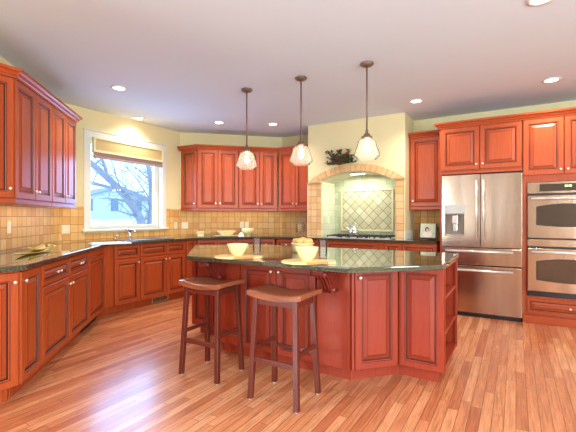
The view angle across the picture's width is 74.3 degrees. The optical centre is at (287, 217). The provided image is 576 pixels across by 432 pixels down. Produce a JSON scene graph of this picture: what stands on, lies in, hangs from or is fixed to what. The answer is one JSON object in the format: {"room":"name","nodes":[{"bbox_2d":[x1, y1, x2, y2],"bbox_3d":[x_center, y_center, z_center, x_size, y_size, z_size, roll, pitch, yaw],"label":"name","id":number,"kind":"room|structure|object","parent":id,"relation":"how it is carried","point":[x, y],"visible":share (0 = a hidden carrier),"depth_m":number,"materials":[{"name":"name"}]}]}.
{"room":"kitchen","nodes":[
{"label":"kitchen","id":0,"kind":"room"},
{"bbox_2d":[0,56,53,252],"bbox_3d":[-2.637,-0.123,3.110,0.150,2.727,3.692,0,0,-12],"label":"wall","id":1,"kind":"structure","parent":0,"point":[2,60],"depth_m":3.58,"materials":[{"name":"beige paint"}]},
{"bbox_2d":[0,74,13,203],"bbox_3d":[-2.371,-0.645,2.973,0.308,1.070,0.288,0,0,-16],"label":"upper cabinet","id":2,"kind":"object","parent":1,"relation":"attached to","point":[6,82],"visible":1,"depth_m":3.09,"materials":[{"name":"brown wood"}]},
{"bbox_2d":[7,221,10,232],"bbox_3d":[-2.657,0.095,3.622,0.008,0.114,0.070,0,0,-12],"label":"wall outlet","id":3,"kind":"object","parent":1,"relation":"attached to","point":[8,222],"visible":1,"depth_m":3.61,"materials":[{"name":"beige plastic"}]},
{"bbox_2d":[0,204,58,251],"bbox_3d":[-2.600,0.087,3.316,0.010,0.465,3.178,0,0,-12],"label":"backsplash","id":4,"kind":"structure","parent":1,"relation":"attached to","point":[31,226],"depth_m":4.00,"materials":[{"name":"tile"}]},
{"bbox_2d":[12,78,51,206],"bbox_3d":[-2.463,-0.645,3.488,0.326,1.070,0.762,0,0,-12],"label":"upper cabinet","id":5,"kind":"object","parent":1,"relation":"attached to","point":[32,113],"visible":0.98,"depth_m":3.43,"materials":[{"name":"brown wood"}]},
{"bbox_2d":[0,63,82,122],"bbox_3d":[-2.502,-1.185,3.710,0.361,0.073,1.913,0,0,-12],"label":"crown molding","id":6,"kind":"structure","parent":5,"relation":"attached to","point":[19,74],"depth_m":3.49,"materials":[{"name":"brown wood"}]},
{"bbox_2d":[50,104,75,207],"bbox_3d":[-2.622,-0.645,4.226,0.326,1.070,0.736,0,0,-12],"label":"upper cabinet","id":7,"kind":"object","parent":1,"relation":"attached to","point":[63,127],"visible":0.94,"depth_m":4.21,"materials":[{"name":"brown wood"}]},
{"bbox_2d":[59,103,179,242],"bbox_3d":[-2.474,-0.123,5.785,0.159,2.727,2.046,0,0,31],"label":"wall","id":8,"kind":"structure","parent":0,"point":[92,119],"depth_m":5.62,"materials":[{"name":"beige paint"}]},
{"bbox_2d":[62,225,69,233],"bbox_3d":[-2.885,0.155,4.937,0.008,0.114,0.105,0,0,31],"label":"wall outlet","id":9,"kind":"object","parent":8,"relation":"attached to","point":[65,228],"visible":1,"depth_m":4.94,"materials":[{"name":"beige plastic"}]},
{"bbox_2d":[81,128,168,231],"bbox_3d":[-2.436,-0.507,5.770,0.160,1.405,1.480,0,0,31],"label":"window","id":10,"kind":"structure","parent":8,"relation":"attached to","point":[158,173],"depth_m":5.80,"materials":[{"name":"white paint"}]},
{"bbox_2d":[92,137,163,166],"bbox_3d":[-2.367,-0.963,5.729,0.047,0.285,1.200,0,0,31],"label":"roman shade","id":11,"kind":"object","parent":8,"relation":"attached to","point":[106,149],"visible":1,"depth_m":5.64,"materials":[{"name":"beige fabric"}]},
{"bbox_2d":[180,132,281,244],"bbox_3d":[-1.044,-0.123,6.914,1.897,2.727,0.150,0,0,-14],"label":"wall","id":12,"kind":"structure","parent":0,"point":[186,138],"depth_m":6.84,"materials":[{"name":"beige paint"}]},
{"bbox_2d":[182,222,187,228],"bbox_3d":[-1.799,0.140,6.634,0.105,0.114,0.008,0,0,-14],"label":"wall outlet","id":13,"kind":"object","parent":12,"relation":"attached to","point":[184,224],"visible":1,"depth_m":6.63,"materials":[{"name":"beige plastic"}]},
{"bbox_2d":[181,149,196,210],"bbox_3d":[-1.686,-0.645,6.509,0.271,1.070,0.319,0,0,-18],"label":"upper cabinet","id":14,"kind":"object","parent":12,"relation":"attached to","point":[188,157],"visible":0.98,"depth_m":6.49,"materials":[{"name":"brown wood"}]},
{"bbox_2d":[197,149,237,210],"bbox_3d":[-1.221,-0.645,6.604,0.690,1.070,0.342,0,0,-14],"label":"upper cabinet","id":15,"kind":"object","parent":12,"relation":"attached to","point":[217,171],"visible":1,"depth_m":6.46,"materials":[{"name":"brown wood"}]},
{"bbox_2d":[177,144,307,151],"bbox_3d":[-0.743,-1.185,6.513,2.345,0.073,0.413,0,0,0],"label":"crown molding","id":16,"kind":"structure","parent":15,"relation":"attached to","point":[193,146],"depth_m":6.50,"materials":[{"name":"brown wood"}]},
{"bbox_2d":[180,209,281,235],"bbox_3d":[-0.996,0.087,6.845,1.829,0.465,0.009,0,0,-14],"label":"backsplash","id":17,"kind":"structure","parent":12,"relation":"attached to","point":[210,222],"depth_m":6.83,"materials":[{"name":"tile"}]},
{"bbox_2d":[238,151,276,210],"bbox_3d":[-0.550,-0.645,6.772,0.682,1.070,0.342,0,0,-14],"label":"upper cabinet","id":18,"kind":"object","parent":12,"relation":"attached to","point":[257,188],"visible":0.99,"depth_m":6.63,"materials":[{"name":"brown wood"}]},
{"bbox_2d":[0,0,575,136],"bbox_3d":[-0.009,-1.537,1.513,8.783,0.100,9.795,0,0,31],"label":"ceiling","id":19,"kind":"structure","parent":0,"point":[183,65],"depth_m":3.49,"materials":[{"name":"paint"}]},
{"bbox_2d":[110,85,126,90],"bbox_3d":[-1.942,-1.482,4.366,0.180,0.008,0.180,0,0,0],"label":"recessed light","id":20,"kind":"object","parent":19,"relation":"in","point":[115,87],"visible":1,"depth_m":4.36,"materials":[{"name":"white paint"}]},
{"bbox_2d":[132,117,144,119],"bbox_3d":[-2.236,-1.482,5.684,0.180,0.008,0.180,0,0,0],"label":"recessed light","id":21,"kind":"object","parent":19,"relation":"in","point":[136,118],"visible":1,"depth_m":5.70,"materials":[{"name":"white paint"}]},
{"bbox_2d":[236,88,256,169],"bbox_3d":[-0.479,-1.024,4.412,0.246,0.924,0.246,0,0,31],"label":"pendant light","id":22,"kind":"object","parent":19,"relation":"hanging from","point":[246,149],"visible":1,"depth_m":4.40,"materials":[{"name":"brown metal"}]},
{"bbox_2d":[290,76,312,164],"bbox_3d":[0.139,-1.024,4.041,0.246,0.924,0.246,0,0,31],"label":"pendant light","id":23,"kind":"object","parent":19,"relation":"hanging from","point":[300,79],"visible":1,"depth_m":4.04,"materials":[{"name":"brown metal"}]},
{"bbox_2d":[354,61,379,159],"bbox_3d":[0.761,-1.024,3.668,0.246,0.924,0.246,0,0,31],"label":"pendant light","id":24,"kind":"object","parent":19,"relation":"hanging from","point":[366,64],"visible":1,"depth_m":3.66,"materials":[{"name":"brown metal"}]},
{"bbox_2d":[409,99,422,103],"bbox_3d":[1.635,-1.482,4.854,0.180,0.008,0.180,0,0,0],"label":"recessed light","id":25,"kind":"object","parent":19,"relation":"in","point":[413,101],"visible":1,"depth_m":4.85,"materials":[{"name":"white paint"}]},
{"bbox_2d":[526,0,552,6],"bbox_3d":[1.720,-1.482,2.580,0.180,0.008,0.180,0,0,0],"label":"recessed light","id":26,"kind":"object","parent":19,"relation":"in","point":[532,3],"visible":1,"depth_m":2.62,"materials":[{"name":"white paint"}]},
{"bbox_2d":[542,77,561,82],"bbox_3d":[2.850,-1.482,4.110,0.180,0.008,0.180,0,0,0],"label":"recessed light","id":27,"kind":"object","parent":19,"relation":"in","point":[553,79],"visible":1,"depth_m":4.10,"materials":[{"name":"white paint"}]},
{"bbox_2d":[0,294,575,431],"bbox_3d":[-0.013,1.265,1.482,8.718,0.050,9.698,0,0,31],"label":"floor","id":28,"kind":"structure","parent":0,"point":[120,373],"depth_m":2.72,"materials":[{"name":"brown wood"}]},
{"bbox_2d":[0,271,18,401],"bbox_3d":[-2.205,0.801,2.326,0.470,0.878,0.814,0,0,31],"label":"base cabinet","id":29,"kind":"object","parent":28,"relation":"on","point":[9,281],"visible":0.99,"depth_m":2.53,"materials":[{"name":"brown wood"}]},
{"bbox_2d":[2,266,41,401],"bbox_3d":[-2.135,0.801,2.691,0.642,0.878,0.346,0,0,-12],"label":"base cabinet","id":30,"kind":"object","parent":28,"relation":"on","point":[30,280],"visible":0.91,"depth_m":2.71,"materials":[{"name":"brown wood"}]},
{"bbox_2d":[30,252,88,378],"bbox_3d":[-2.297,0.801,3.442,0.642,0.878,1.181,0,0,-12],"label":"base cabinet","id":31,"kind":"object","parent":28,"relation":"on","point":[65,282],"visible":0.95,"depth_m":3.37,"materials":[{"name":"brown wood"}]},
{"bbox_2d":[80,248,103,332],"bbox_3d":[-2.487,0.804,4.326,0.580,0.872,0.611,0,0,-12],"label":"base cabinet","id":32,"kind":"object","parent":28,"relation":"on","point":[96,257],"visible":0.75,"depth_m":4.37,"materials":[{"name":"brown wood"}]},
{"bbox_2d":[97,246,112,317],"bbox_3d":[-2.619,0.801,4.770,0.623,0.878,0.538,0,0,31],"label":"base cabinet","id":33,"kind":"object","parent":28,"relation":"on","point":[108,251],"visible":0.2,"depth_m":4.80,"materials":[{"name":"brown wood"}]},
{"bbox_2d":[110,244,139,313],"bbox_3d":[-2.366,0.801,5.166,0.650,0.878,0.388,0,0,31],"label":"base cabinet","id":34,"kind":"object","parent":28,"relation":"on","point":[126,260],"visible":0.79,"depth_m":5.00,"materials":[{"name":"brown wood"}]},
{"bbox_2d":[136,241,184,307],"bbox_3d":[-2.053,0.801,5.688,0.650,0.878,0.819,0,0,31],"label":"base cabinet","id":35,"kind":"object","parent":28,"relation":"on","point":[162,264],"visible":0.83,"depth_m":5.49,"materials":[{"name":"brown wood"}]},
{"bbox_2d":[152,295,167,302],"bbox_3d":[-1.871,1.190,5.565,0.014,0.085,0.300,0,0,31],"label":"floor register","id":36,"kind":"object","parent":35,"relation":"in","point":[164,297],"visible":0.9,"depth_m":5.55,"materials":[{"name":"gold metal"}]},
{"bbox_2d":[181,240,196,296],"bbox_3d":[-1.687,0.801,6.327,0.620,0.878,0.642,0,0,31],"label":"base cabinet","id":37,"kind":"object","parent":28,"relation":"on","point":[189,245],"visible":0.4,"depth_m":5.94,"materials":[{"name":"brown wood"}]},
{"bbox_2d":[178,275,244,384],"bbox_3d":[-0.608,0.868,3.041,0.430,0.745,0.337,0,0,30],"label":"bar stool","id":38,"kind":"object","parent":28,"relation":"on","point":[203,284],"visible":1,"depth_m":2.99,"materials":[{"name":"brown wood"}]},
{"bbox_2d":[197,239,236,244],"bbox_3d":[-1.220,0.801,6.452,0.633,0.878,0.630,0,0,-14],"label":"base cabinet","id":39,"kind":"object","parent":28,"relation":"on","point":[199,242],"visible":0.06,"depth_m":6.17,"materials":[{"name":"brown wood"}]},
{"bbox_2d":[237,239,274,244],"bbox_3d":[-0.597,0.801,6.607,0.640,0.878,0.630,0,0,-14],"label":"base cabinet","id":40,"kind":"object","parent":28,"relation":"on","point":[249,241],"visible":0.19,"depth_m":6.34,"materials":[{"name":"brown wood"}]},
{"bbox_2d":[247,283,321,413],"bbox_3d":[-0.023,0.868,2.633,0.430,0.745,0.337,0,0,31],"label":"bar stool","id":41,"kind":"object","parent":28,"relation":"on","point":[273,295],"visible":1,"depth_m":2.59,"materials":[{"name":"brown wood"}]},
{"bbox_2d":[276,239,321,246],"bbox_3d":[0.301,0.801,6.431,0.838,0.878,0.620,0,0,31],"label":"base cabinet","id":42,"kind":"object","parent":28,"relation":"on","point":[287,242],"visible":0.15,"depth_m":6.29,"materials":[{"name":"brown wood"}]},
{"bbox_2d":[192,259,456,381],"bbox_3d":[0.093,0.801,3.488,2.532,0.878,1.302,0,0,31],"label":"kitchen island","id":43,"kind":"object","parent":28,"relation":"on","point":[369,325],"visible":0.8,"depth_m":2.91,"materials":[{"name":"red wood"}]},
{"bbox_2d":[186,244,458,272],"bbox_3d":[-0.004,0.341,3.507,2.765,0.038,1.440,0,0,31],"label":"island countertop","id":44,"kind":"structure","parent":43,"relation":"on","point":[348,260],"depth_m":2.98,"materials":[{"name":"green stone"}]},
{"bbox_2d":[215,254,262,258],"bbox_3d":[-0.394,0.312,3.039,0.385,0.019,0.271,0,0,6],"label":"serving board","id":45,"kind":"object","parent":44,"relation":"on","point":[223,256],"visible":0.94,"depth_m":2.97,"materials":[{"name":"brown wood"}]},
{"bbox_2d":[227,243,247,255],"bbox_3d":[-0.403,0.258,3.044,0.168,0.095,0.168,0,0,0],"label":"bowl","id":46,"kind":"object","parent":45,"relation":"on","point":[237,249],"visible":0.99,"depth_m":2.99,"materials":[{"name":"beige ceramic"}]},
{"bbox_2d":[253,238,260,254],"bbox_3d":[-0.270,0.249,3.300,0.072,0.145,0.072,0,0,0],"label":"glass tumbler","id":47,"kind":"object","parent":44,"relation":"on","point":[253,238],"visible":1,"depth_m":3.30,"materials":[{"name":"clear"}]},
{"bbox_2d":[291,242,313,252],"bbox_3d":[0.135,0.278,3.520,0.212,0.088,0.212,0,0,0],"label":"bowl","id":48,"kind":"object","parent":44,"relation":"on","point":[294,245],"visible":0.45,"depth_m":3.44,"materials":[{"name":"beige ceramic"}]},
{"bbox_2d":[282,258,335,264],"bbox_3d":[0.145,0.312,2.696,0.385,0.019,0.271,0,0,6],"label":"serving board","id":49,"kind":"object","parent":44,"relation":"on","point":[298,261],"visible":0.94,"depth_m":2.64,"materials":[{"name":"brown wood"}]},
{"bbox_2d":[295,246,318,260],"bbox_3d":[0.136,0.258,2.713,0.168,0.095,0.168,0,0,0],"label":"bowl","id":50,"kind":"object","parent":49,"relation":"on","point":[306,253],"visible":1,"depth_m":2.66,"materials":[{"name":"beige ceramic"}]},
{"bbox_2d":[318,240,326,258],"bbox_3d":[0.275,0.249,3.000,0.072,0.145,0.072,0,0,0],"label":"glass tumbler","id":51,"kind":"object","parent":44,"relation":"on","point":[318,240],"visible":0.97,"depth_m":2.99,"materials":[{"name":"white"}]},
{"bbox_2d":[446,284,454,297],"bbox_3d":[1.203,0.614,3.170,0.278,0.022,0.653,0,0,31],"label":"shelf","id":52,"kind":"object","parent":43,"relation":"attached to","point":[449,287],"depth_m":3.22,"materials":[{"name":"red wood"}]},
{"bbox_2d":[446,315,454,332],"bbox_3d":[1.203,0.884,3.170,0.278,0.022,0.653,0,0,31],"label":"shelf","id":53,"kind":"object","parent":43,"relation":"attached to","point":[449,318],"depth_m":3.22,"materials":[{"name":"red wood"}]},
{"bbox_2d":[322,240,382,249],"bbox_3d":[1.088,0.801,5.965,0.982,0.878,0.630,0,0,31],"label":"base cabinet","id":54,"kind":"object","parent":28,"relation":"on","point":[332,244],"visible":0.08,"depth_m":5.70,"materials":[{"name":"brown wood"}]},
{"bbox_2d":[383,243,439,251],"bbox_3d":[1.827,0.801,5.521,0.732,0.878,0.630,0,0,31],"label":"base cabinet","id":55,"kind":"object","parent":28,"relation":"on","point":[386,246],"visible":0.17,"depth_m":5.26,"materials":[{"name":"brown wood"}]},
{"bbox_2d":[0,235,439,272],"bbox_3d":[-0.991,0.341,5.043,5.936,0.038,3.581,0,0,-37],"label":"countertop","id":56,"kind":"structure","parent":55,"relation":"on","point":[9,262],"depth_m":4.35,"materials":[{"name":"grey stone"}]},
{"bbox_2d":[14,243,55,254],"bbox_3d":[-2.280,0.288,3.433,0.118,0.068,0.788,0,0,-15],"label":"tray","id":57,"kind":"object","parent":56,"relation":"on","point":[41,248],"visible":1,"depth_m":3.48,"materials":[{"name":"wicker"}]},
{"bbox_2d":[89,241,131,244],"bbox_3d":[-2.147,0.310,4.596,0.450,0.024,0.170,0,0,-39],"label":"sink","id":58,"kind":"object","parent":56,"relation":"on","point":[120,242],"visible":1,"depth_m":4.54,"materials":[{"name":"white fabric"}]},
{"bbox_2d":[124,228,135,238],"bbox_3d":[-2.259,0.236,5.488,0.196,0.171,0.101,0,0,31],"label":"faucet","id":59,"kind":"object","parent":56,"relation":"on","point":[131,229],"visible":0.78,"depth_m":5.51,"materials":[{"name":"silver metal"}]},
{"bbox_2d":[120,238,173,240],"bbox_3d":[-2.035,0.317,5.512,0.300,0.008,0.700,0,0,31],"label":"sink","id":60,"kind":"object","parent":56,"relation":"in","point":[144,239],"visible":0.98,"depth_m":5.47,"materials":[{"name":"silver metal"}]},
{"bbox_2d":[197,231,204,236],"bbox_3d":[-1.456,0.280,6.336,0.130,0.085,0.110,0,0,-14],"label":"crock","id":61,"kind":"object","parent":56,"relation":"on","point":[199,234],"visible":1,"depth_m":6.29,"materials":[{"name":"beige ceramic"}]},
{"bbox_2d":[241,228,253,235],"bbox_3d":[-0.700,0.256,6.587,0.220,0.132,0.220,0,0,0],"label":"footed bowl","id":62,"kind":"object","parent":56,"relation":"on","point":[246,231],"visible":0.97,"depth_m":6.51,"materials":[{"name":"beige ceramic"}]},
{"bbox_2d":[296,218,304,233],"bbox_3d":[0.215,0.157,6.541,0.140,0.330,0.139,0,0,0],"label":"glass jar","id":63,"kind":"object","parent":56,"relation":"on","point":[299,225],"visible":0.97,"depth_m":6.54,"materials":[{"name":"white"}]},
{"bbox_2d":[325,234,394,239],"bbox_3d":[1.143,0.296,5.882,1.030,0.051,0.520,0,0,31],"label":"gas cooktop","id":64,"kind":"object","parent":56,"relation":"in","point":[340,236],"visible":0.97,"depth_m":5.75,"materials":[{"name":"metal"}]},
{"bbox_2d":[346,223,358,234],"bbox_3d":[1.034,0.180,6.061,0.202,0.182,0.163,0,0,-2],"label":"kettle","id":65,"kind":"object","parent":64,"relation":"on","point":[353,231],"visible":1,"depth_m":6.01,"materials":[{"name":"silver metal"}]},
{"bbox_2d":[419,224,436,238],"bbox_3d":[2.020,0.199,5.487,0.236,0.218,0.066,0,0,31],"label":"picture frame","id":66,"kind":"object","parent":56,"relation":"on","point":[426,231],"visible":1,"depth_m":5.48,"materials":[{"name":"white paper"}]},
{"bbox_3d":[-1.034,0.312,6.442,0.420,0.020,0.252,0,0,-14],"label":"oval platter","id":67,"kind":"object","parent":56,"relation":"on","visible":0},
{"bbox_2d":[217,231,235,235],"bbox_3d":[-1.044,0.272,6.442,0.330,0.085,0.205,0,0,-14],"label":"bowl","id":68,"kind":"object","parent":67,"relation":"on","point":[223,233],"visible":0.99,"depth_m":6.38,"materials":[{"name":"beige ceramic"}]},
{"bbox_2d":[442,171,521,321],"bbox_3d":[2.538,0.347,4.968,0.886,1.785,0.768,0,0,31],"label":"refrigerator","id":69,"kind":"object","parent":28,"relation":"on","point":[482,213],"visible":0.9,"depth_m":4.66,"materials":[{"name":"silver metal"}]},
{"bbox_2d":[522,114,575,327],"bbox_3d":[3.331,0.030,4.561,0.885,2.420,0.750,0,0,31],"label":"tall cabinet","id":70,"kind":"object","parent":28,"relation":"on","point":[548,144],"visible":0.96,"depth_m":4.38,"materials":[{"name":"brown wood"}]},
{"bbox_2d":[527,181,575,298],"bbox_3d":[3.262,0.253,4.479,0.760,1.325,0.642,0,0,31],"label":"double wall oven","id":71,"kind":"object","parent":70,"relation":"in","point":[551,206],"visible":1,"depth_m":4.32,"materials":[{"name":"silver metal"}]},
{"bbox_2d":[308,112,413,231],"bbox_3d":[1.131,-0.583,6.008,1.551,1.807,0.549,0,0,31],"label":"wall","id":72,"kind":"structure","parent":0,"point":[390,132],"depth_m":5.65,"materials":[{"name":"beige paint"}]},
{"bbox_2d":[308,184,320,237],"bbox_3d":[0.426,-0.107,6.105,0.236,0.856,0.012,0,0,31],"label":"tile column","id":73,"kind":"structure","parent":72,"relation":"attached to","point":[314,190],"depth_m":6.10,"materials":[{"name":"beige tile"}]},
{"bbox_2d":[321,183,334,237],"bbox_3d":[0.665,-0.112,6.282,0.009,0.866,0.538,0,0,31],"label":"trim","id":74,"kind":"structure","parent":72,"relation":"attached to","point":[327,191],"depth_m":6.25,"materials":[{"name":"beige tile"}]},
{"bbox_2d":[325,148,357,165],"bbox_3d":[0.805,-0.924,5.783,0.545,0.256,0.098,0,0,32],"label":"plant","id":75,"kind":"object","parent":72,"relation":"on","point":[344,158],"visible":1,"depth_m":5.79,"materials":[{"name":"green plant"}]},
{"bbox_2d":[309,164,402,182],"bbox_3d":[0.983,-0.686,5.762,1.524,0.252,0.026,0,0,31],"label":"trim","id":76,"kind":"structure","parent":72,"relation":"attached to","point":[386,172],"depth_m":5.72,"materials":[{"name":"beige tile"}]},
{"bbox_2d":[349,172,365,174],"bbox_3d":[1.081,-0.679,5.905,0.260,0.024,0.060,0,0,31],"label":"hood light","id":77,"kind":"object","parent":72,"relation":"attached to","point":[361,172],"visible":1,"depth_m":5.89,"materials":[{"name":"white paint"}]},
{"bbox_2d":[321,171,394,183],"bbox_3d":[1.178,-0.610,5.986,1.193,0.193,0.518,0,0,31],"label":"trim","id":78,"kind":"structure","parent":72,"relation":"attached to","point":[334,179],"depth_m":6.10,"materials":[{"name":"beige tile"}]},
{"bbox_2d":[307,184,413,239],"bbox_3d":[1.115,-0.107,5.982,1.563,0.855,0.513,0,0,31],"label":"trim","id":79,"kind":"structure","parent":72,"relation":"attached to","point":[407,234],"depth_m":5.74,"materials":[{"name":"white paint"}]},
{"bbox_2d":[395,180,403,239],"bbox_3d":[1.589,-0.107,5.407,0.123,0.856,0.012,0,0,31],"label":"trim","id":80,"kind":"structure","parent":72,"relation":"attached to","point":[399,184],"depth_m":5.40,"materials":[{"name":"beige tile"}]},
{"bbox_2d":[282,100,575,238],"bbox_3d":[3.071,-0.123,5.254,7.438,2.727,0.151,0,0,31],"label":"wall","id":81,"kind":"structure","parent":0,"point":[426,124],"depth_m":5.46,"materials":[{"name":"beige paint"}]},
{"bbox_2d":[279,149,307,210],"bbox_3d":[0.202,-0.645,6.660,0.702,1.070,0.350,0,0,31],"label":"upper cabinet","id":82,"kind":"object","parent":81,"relation":"attached to","point":[293,179],"visible":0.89,"depth_m":6.55,"materials":[{"name":"brown wood"}]},
{"bbox_2d":[282,211,306,234],"bbox_3d":[0.249,0.087,6.854,0.824,0.465,0.010,0,0,31],"label":"backsplash","id":83,"kind":"structure","parent":81,"relation":"attached to","point":[289,218],"depth_m":6.94,"materials":[{"name":"tile"}]},
{"bbox_2d":[335,175,394,234],"bbox_3d":[1.315,-0.193,6.213,1.193,1.027,0.010,0,0,31],"label":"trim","id":84,"kind":"structure","parent":81,"relation":"attached to","point":[358,182],"depth_m":6.27,"materials":[{"name":"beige tile"}]},
{"bbox_2d":[342,190,391,229],"bbox_3d":[1.282,-0.115,6.224,0.841,0.631,0.007,0,0,31],"label":"backsplash","id":85,"kind":"structure","parent":81,"relation":"attached to","point":[370,210],"depth_m":6.21,"materials":[{"name":"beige tile"}]},
{"bbox_2d":[340,188,393,231],"bbox_3d":[1.278,-0.115,6.218,0.901,0.691,0.021,0,0,31],"label":"trim","id":86,"kind":"structure","parent":81,"relation":"attached to","point":[392,189],"depth_m":6.16,"materials":[{"name":"beige tile"}]},
{"bbox_2d":[409,134,439,209],"bbox_3d":[2.048,-0.645,5.553,0.474,1.070,0.350,0,0,31],"label":"upper cabinet","id":87,"kind":"object","parent":81,"relation":"attached to","point":[424,151],"visible":0.81,"depth_m":5.44,"materials":[{"name":"brown wood"}]},
{"bbox_2d":[414,210,439,238],"bbox_3d":[2.145,0.087,5.716,0.478,0.465,0.009,0,0,31],"label":"backsplash","id":88,"kind":"structure","parent":81,"relation":"attached to","point":[420,216],"depth_m":5.75,"materials":[{"name":"tile"}]},
{"bbox_2d":[440,120,521,251],"bbox_3d":[2.554,0.029,5.027,0.921,2.419,0.750,0,0,31],"label":"upper cabinet","id":89,"kind":"object","parent":81,"relation":"attached to","point":[496,147],"visible":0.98,"depth_m":4.73,"materials":[{"name":"brown wood"}]},
{"bbox_2d":[408,107,575,138],"bbox_3d":[2.636,-1.185,4.771,2.290,0.073,0.446,0,0,31],"label":"crown molding","id":90,"kind":"structure","parent":89,"relation":"attached to","point":[571,110],"depth_m":4.61,"materials":[{"name":"brown wood"}]},
{"label":"outside","id":91,"kind":"structure","parent":0,"visible":0},
{"bbox_2d":[91,219,146,224],"bbox_3d":[-44.681,0.890,38.460,103.800,2.500,140.000,0,0,31],"label":"snow","id":92,"kind":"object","parent":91,"point":[93,221],"visible":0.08,"depth_m":30.84,"materials":[{"name":"white snow"}]},
{"bbox_2d":[91,186,148,218],"bbox_3d":[-23.797,-1.710,49.600,8.800,4.300,12.000,0,0,42],"label":"house","id":93,"kind":"structure","parent":92,"relation":"on","point":[100,208],"depth_m":46.04,"materials":[{"name":"white"}]},
{"bbox_2d":[92,158,148,219],"bbox_3d":[-8.175,-1.571,19.894,4.839,6.888,5.243,0,0,7],"label":"bare tree","id":94,"kind":"object","parent":92,"relation":"on","point":[146,215],"visible":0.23,"depth_m":20.45,"materials":[{"name":"grey plant"}]},
{"bbox_2d":[91,145,151,224],"bbox_3d":[-5.088,-1.567,11.961,5.491,6.631,5.948,0,0,31],"label":"bare tree","id":95,"kind":"object","parent":92,"relation":"on","point":[137,214],"visible":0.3,"depth_m":11.83,"materials":[{"name":"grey plant"}]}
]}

